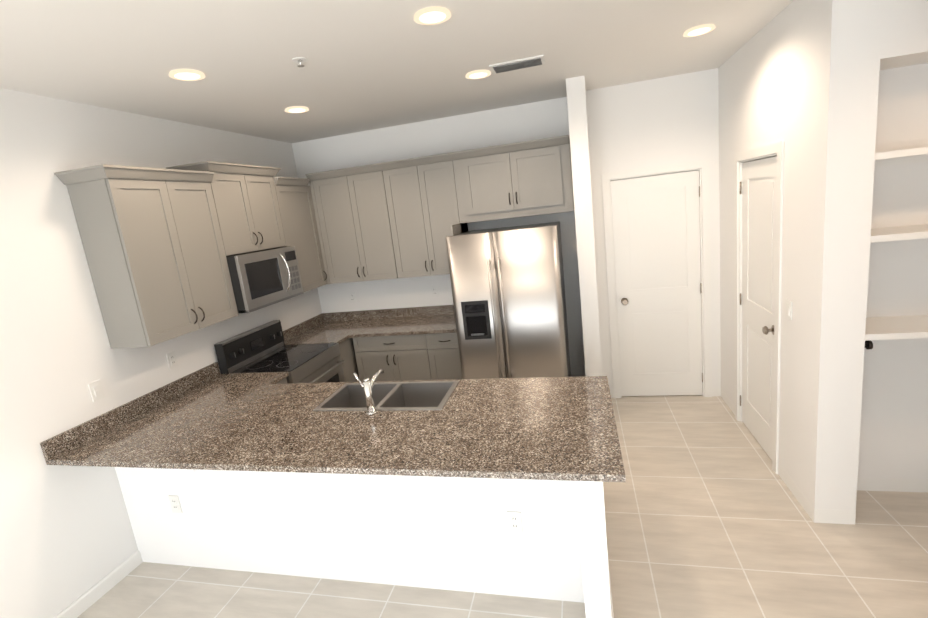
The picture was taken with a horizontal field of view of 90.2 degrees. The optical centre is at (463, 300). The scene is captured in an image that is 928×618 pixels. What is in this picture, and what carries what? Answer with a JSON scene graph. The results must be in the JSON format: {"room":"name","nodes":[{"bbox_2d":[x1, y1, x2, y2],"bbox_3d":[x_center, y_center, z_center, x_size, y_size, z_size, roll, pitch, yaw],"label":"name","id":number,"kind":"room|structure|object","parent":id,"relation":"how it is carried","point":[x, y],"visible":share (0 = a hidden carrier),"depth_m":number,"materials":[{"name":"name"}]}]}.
{"room":"kitchen","nodes":[
{"label":"kitchen","id":0,"kind":"room"},
{"bbox_2d":[0,88,415,617],"bbox_3d":[-2.337,0.317,2.603,0.120,2.875,11.440,-4,11,14],"label":"wall","id":1,"kind":"structure","parent":0,"point":[64,529],"depth_m":2.65,"materials":[{"name":"white paint"}]},
{"bbox_2d":[88,380,104,401],"bbox_3d":[-2.208,0.541,2.781,0.011,0.115,0.070,-4,11,14],"label":"outlet","id":2,"kind":"object","parent":1,"relation":"attached to","point":[96,390],"visible":1,"depth_m":2.77,"materials":[{"name":"white plastic"}]},
{"bbox_2d":[54,550,142,617],"bbox_3d":[-2.733,2.253,0.258,0.013,0.088,5.718,-4,11,14],"label":"baseboard","id":3,"kind":"structure","parent":1,"relation":"attached to","point":[80,605],"depth_m":2.73,"materials":[{"name":"white wood"}]},
{"bbox_2d":[58,164,237,348],"bbox_3d":[-2.020,-0.320,3.143,0.308,1.066,0.841,-4,11,14],"label":"upper cabinet","id":4,"kind":"object","parent":1,"relation":"attached to","point":[159,245],"depth_m":2.87,"materials":[{"name":"grey wood"}]},
{"bbox_2d":[166,351,177,368],"bbox_3d":[-2.084,0.424,3.304,0.010,0.115,0.070,-4,11,14],"label":"outlet","id":5,"kind":"object","parent":1,"relation":"attached to","point":[172,360],"visible":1,"depth_m":3.30,"materials":[{"name":"white plastic"}]},
{"bbox_2d":[166,161,289,254],"bbox_3d":[-1.882,-0.738,3.795,0.308,0.680,0.760,-4,11,14],"label":"upper cabinet","id":6,"kind":"object","parent":1,"relation":"attached to","point":[250,193],"depth_m":3.75,"materials":[{"name":"grey wood"}]},
{"bbox_2d":[226,246,303,313],"bbox_3d":[-1.745,-0.191,3.885,0.458,0.438,0.752,-4,11,14],"label":"microwave","id":7,"kind":"object","parent":6,"relation":"attached to","point":[260,279],"visible":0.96,"depth_m":3.73,"materials":[{"name":"silver plastic"}]},
{"bbox_2d":[278,181,326,291],"bbox_3d":[-1.704,-0.583,4.455,0.308,1.005,0.631,-4,11,14],"label":"upper cabinet","id":8,"kind":"object","parent":1,"relation":"attached to","point":[298,212],"depth_m":4.47,"materials":[{"name":"grey wood"}]},
{"bbox_2d":[349,292,355,302],"bbox_3d":[-1.237,-0.037,5.118,0.070,0.115,0.010,-4,11,14],"label":"outlet","id":9,"kind":"object","parent":1,"relation":"attached to","point":[352,297],"visible":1,"depth_m":5.12,"materials":[{"name":"white plastic"}]},
{"bbox_2d":[431,286,438,296],"bbox_3d":[-0.308,-0.099,4.882,0.070,0.115,0.010,-4,11,14],"label":"outlet","id":10,"kind":"object","parent":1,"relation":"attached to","point":[434,289],"visible":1,"depth_m":4.88,"materials":[{"name":"white plastic"}]},
{"bbox_2d":[0,0,793,142],"bbox_3d":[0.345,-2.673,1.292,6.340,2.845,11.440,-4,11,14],"label":"ceiling","id":11,"kind":"structure","parent":0,"point":[373,64],"depth_m":2.55,"materials":[{"name":"white paint"}]},
{"bbox_2d":[169,69,204,80],"bbox_3d":[-1.510,-1.232,2.522,0.176,0.013,0.176,-4,11,14],"label":"recessed light","id":12,"kind":"object","parent":11,"relation":"in","point":[186,74],"visible":0.94,"depth_m":2.50,"materials":[{"name":"white plastic"}]},
{"bbox_2d":[285,106,308,112],"bbox_3d":[-1.272,-1.455,3.519,0.176,0.013,0.176,-4,11,14],"label":"recessed light","id":13,"kind":"object","parent":11,"relation":"in","point":[297,109],"visible":1,"depth_m":3.49,"materials":[{"name":"white plastic"}]},
{"bbox_2d":[292,57,307,66],"bbox_3d":[-0.887,-1.291,2.507,0.080,0.034,0.080,-4,11,14],"label":"sprinkler head","id":14,"kind":"object","parent":11,"relation":"attached to","point":[300,61],"visible":0.96,"depth_m":2.50},
{"bbox_2d":[414,6,450,24],"bbox_3d":[-0.146,-1.315,2.135,0.176,0.013,0.176,-4,11,14],"label":"recessed light","id":15,"kind":"object","parent":11,"relation":"in","point":[431,15],"visible":0.92,"depth_m":2.12,"materials":[{"name":"white plastic"}]},
{"bbox_2d":[466,70,490,78],"bbox_3d":[0.097,-1.543,3.152,0.176,0.013,0.176,-4,11,14],"label":"recessed light","id":16,"kind":"object","parent":11,"relation":"in","point":[477,74],"visible":0.98,"depth_m":3.13,"materials":[{"name":"white plastic"}]},
{"bbox_2d":[489,55,544,72],"bbox_3d":[0.351,-1.550,3.037,0.350,0.014,0.180,-4,11,14],"label":"ceiling vent","id":17,"kind":"object","parent":11,"relation":"in","point":[518,64],"visible":0.98,"depth_m":3.01,"materials":[{"name":"white metal"}]},
{"bbox_2d":[683,24,715,36],"bbox_3d":[1.413,-1.623,2.777,0.176,0.013,0.176,-4,11,14],"label":"recessed light","id":18,"kind":"object","parent":11,"relation":"in","point":[699,30],"visible":0.94,"depth_m":2.76,"materials":[{"name":"white plastic"}]},
{"bbox_2d":[77,395,927,617],"bbox_3d":[0.841,1.565,2.124,6.340,0.100,11.440,-4,11,14],"label":"floor","id":19,"kind":"structure","parent":0,"point":[706,515],"depth_m":2.57,"materials":[{"name":"tile"}]},
{"bbox_2d":[214,320,344,382],"bbox_3d":[-1.489,0.811,4.048,0.707,1.165,0.756,-4,11,14],"label":"range","id":20,"kind":"object","parent":19,"relation":"on","point":[263,348],"visible":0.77,"depth_m":3.94,"materials":[{"name":"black metal"}]},
{"bbox_2d":[276,378,286,383],"bbox_3d":[-1.650,1.059,3.601,0.620,0.888,0.261,-4,11,14],"label":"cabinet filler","id":21,"kind":"object","parent":19,"relation":"on","point":[284,381],"visible":0.08,"depth_m":3.53,"materials":[{"name":"grey wood"}]},
{"bbox_2d":[339,338,357,381],"bbox_3d":[-1.347,0.775,4.871,0.619,0.888,0.874,-4,11,14],"label":"base cabinet","id":22,"kind":"object","parent":19,"relation":"on","point":[345,347],"depth_m":4.51,"materials":[{"name":"grey wood"}]},
{"bbox_2d":[283,305,456,344],"bbox_3d":[-0.844,0.239,4.629,1.782,0.130,0.876,-4,11,14],"label":"countertop","id":23,"kind":"structure","parent":22,"relation":"on","point":[337,327],"depth_m":4.79,"materials":[{"name":"stone"}]},
{"bbox_2d":[115,467,613,614],"bbox_3d":[-0.716,1.148,2.594,2.909,0.888,0.150,-4,11,14],"label":"wall","id":24,"kind":"structure","parent":19,"relation":"on","point":[450,533],"depth_m":2.49,"materials":[{"name":"white paint"}]},
{"bbox_2d":[168,495,182,512],"bbox_3d":[-1.750,1.232,2.800,0.070,0.115,0.010,-4,11,14],"label":"outlet","id":25,"kind":"object","parent":24,"relation":"attached to","point":[174,500],"visible":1,"depth_m":2.80,"materials":[{"name":"white plastic"}]},
{"bbox_2d":[187,469,196,472],"bbox_3d":[-1.621,0.915,2.576,0.040,0.220,0.240,-4,11,14],"label":"corbel bracket","id":26,"kind":"object","parent":24,"relation":"attached to","point":[192,470],"visible":0.06,"depth_m":2.68,"materials":[{"name":"white paint"}]},
{"bbox_2d":[436,477,445,480],"bbox_3d":[-0.151,0.816,2.203,0.040,0.220,0.240,-4,11,14],"label":"corbel bracket","id":27,"kind":"object","parent":24,"relation":"attached to","point":[440,478],"visible":0.15,"depth_m":2.31,"materials":[{"name":"white paint"}]},
{"bbox_2d":[507,511,522,532],"bbox_3d":[0.252,1.098,2.291,0.070,0.115,0.010,-4,11,14],"label":"outlet","id":28,"kind":"object","parent":24,"relation":"attached to","point":[514,518],"visible":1,"depth_m":2.29,"materials":[{"name":"white plastic"}]},
{"bbox_2d":[351,334,438,381],"bbox_3d":[-0.580,0.697,4.807,0.816,0.888,0.614,-4,11,14],"label":"base cabinet","id":29,"kind":"object","parent":19,"relation":"on","point":[401,357],"depth_m":4.48,"materials":[{"name":"grey wood"}]},
{"bbox_2d":[431,332,462,379],"bbox_3d":[-0.099,0.665,4.685,0.424,0.888,0.614,-4,11,14],"label":"base cabinet","id":30,"kind":"object","parent":19,"relation":"on","point":[436,356],"depth_m":4.35,"materials":[{"name":"grey wood"}]},
{"bbox_2d":[445,221,570,378],"bbox_3d":[0.470,0.231,4.225,0.900,1.780,0.927,-4,11,14],"label":"refrigerator","id":31,"kind":"object","parent":19,"relation":"on","point":[508,293],"visible":0.73,"depth_m":3.79,"materials":[{"name":"silver metal"}]},
{"bbox_3d":[-0.696,1.078,2.941,2.786,0.888,0.558,-4,11,14],"label":"base cabinet","id":32,"kind":"object","parent":19,"relation":"on","visible":0},
{"bbox_2d":[40,362,625,481],"bbox_3d":[-0.682,0.593,2.732,2.978,0.130,1.278,-4,11,14],"label":"countertop","id":33,"kind":"structure","parent":32,"relation":"on","point":[210,417],"depth_m":2.42,"materials":[{"name":"stone"}]},
{"bbox_2d":[353,368,383,414],"bbox_3d":[-0.531,0.494,2.681,0.098,0.246,0.252,-4,11,14],"label":"kitchen faucet","id":34,"kind":"object","parent":33,"relation":"on","point":[367,385],"visible":1,"depth_m":2.58,"materials":[{"name":"silver metal"}]},
{"bbox_2d":[313,381,458,410],"bbox_3d":[-0.449,0.687,2.856,0.796,0.226,0.416,-4,11,14],"label":"sink","id":35,"kind":"object","parent":33,"relation":"in","point":[428,395],"visible":0.29,"depth_m":2.98,"materials":[{"name":"silver metal"}]},
{"bbox_2d":[564,76,603,375],"bbox_3d":[1.077,-0.371,4.075,0.140,2.875,0.540,-4,11,14],"label":"wall","id":36,"kind":"structure","parent":0,"point":[576,101],"depth_m":3.81,"materials":[{"name":"white paint"}]},
{"bbox_2d":[305,135,573,283],"bbox_3d":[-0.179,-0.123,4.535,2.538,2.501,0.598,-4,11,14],"label":"upper cabinet","id":37,"kind":"object","parent":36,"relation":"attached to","point":[403,218],"visible":1,"depth_m":4.41,"materials":[{"name":"grey wood"}]},
{"bbox_2d":[588,88,703,363],"bbox_3d":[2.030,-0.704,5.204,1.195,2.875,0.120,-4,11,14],"label":"wall","id":38,"kind":"structure","parent":0,"point":[661,130],"depth_m":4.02,"materials":[{"name":"white paint"}]},
{"bbox_2d":[601,159,711,397],"bbox_3d":[1.793,-0.132,4.290,0.884,2.162,0.166,-4,11,14],"label":"pantry door","id":39,"kind":"structure","parent":38,"relation":"in","point":[657,236],"depth_m":4.25,"materials":[{"name":"white wood"}]},
{"bbox_2d":[712,0,827,504],"bbox_3d":[2.101,-0.321,3.210,0.150,2.875,1.740,-4,11,14],"label":"wall","id":40,"kind":"structure","parent":0,"point":[771,90],"depth_m":2.75,"materials":[{"name":"white paint"}]},
{"bbox_2d":[717,388,734,414],"bbox_3d":[2.355,0.899,4.124,0.031,0.088,0.452,-4,11,14],"label":"baseboard","id":41,"kind":"structure","parent":40,"relation":"attached to","point":[730,404],"depth_m":4.14,"materials":[{"name":"white wood"}]},
{"bbox_2d":[734,141,783,473],"bbox_3d":[2.128,0.023,3.302,0.166,2.162,0.844,-4,11,14],"label":"closet door","id":42,"kind":"structure","parent":40,"relation":"in","point":[758,207],"depth_m":3.30,"materials":[{"name":"white wood"}]},
{"bbox_2d":[786,299,791,319],"bbox_3d":[1.954,0.054,2.783,0.011,0.115,0.070,-4,11,14],"label":"light switch","id":43,"kind":"object","parent":40,"relation":"attached to","point":[789,309],"visible":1,"depth_m":2.77,"materials":[{"name":"white plastic"}]},
{"bbox_2d":[778,462,819,522],"bbox_3d":[2.066,1.178,2.875,0.013,0.088,0.491,-4,11,14],"label":"baseboard","id":44,"kind":"structure","parent":40,"relation":"attached to","point":[814,514],"depth_m":2.81,"materials":[{"name":"white wood"}]},
{"bbox_2d":[812,0,927,510],"bbox_3d":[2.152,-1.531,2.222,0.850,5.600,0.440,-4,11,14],"label":"wall","id":45,"kind":"structure","parent":0,"point":[832,94],"depth_m":2.44,"materials":[{"name":"white paint"}]},
{"bbox_2d":[837,510,855,524],"bbox_3d":[2.226,1.186,2.740,0.013,0.088,0.301,-4,11,14],"label":"baseboard","id":46,"kind":"structure","parent":45,"relation":"attached to","point":[849,515],"depth_m":2.60,"materials":[{"name":"white wood"}]},
{"bbox_2d":[857,478,927,491],"bbox_3d":[2.560,1.126,2.843,0.614,0.088,0.013,-4,11,14],"label":"baseboard","id":47,"kind":"structure","parent":45,"relation":"attached to","point":[864,484],"depth_m":2.82,"materials":[{"name":"white wood"}]},
{"bbox_2d":[865,147,927,348],"bbox_3d":[2.354,-0.275,2.403,0.588,1.004,0.317,-4,11,14],"label":"shelves","id":48,"kind":"object","parent":45,"relation":"attached to","point":[899,327],"visible":0.62,"depth_m":2.41,"materials":[{"name":"white wood"}]}
]}

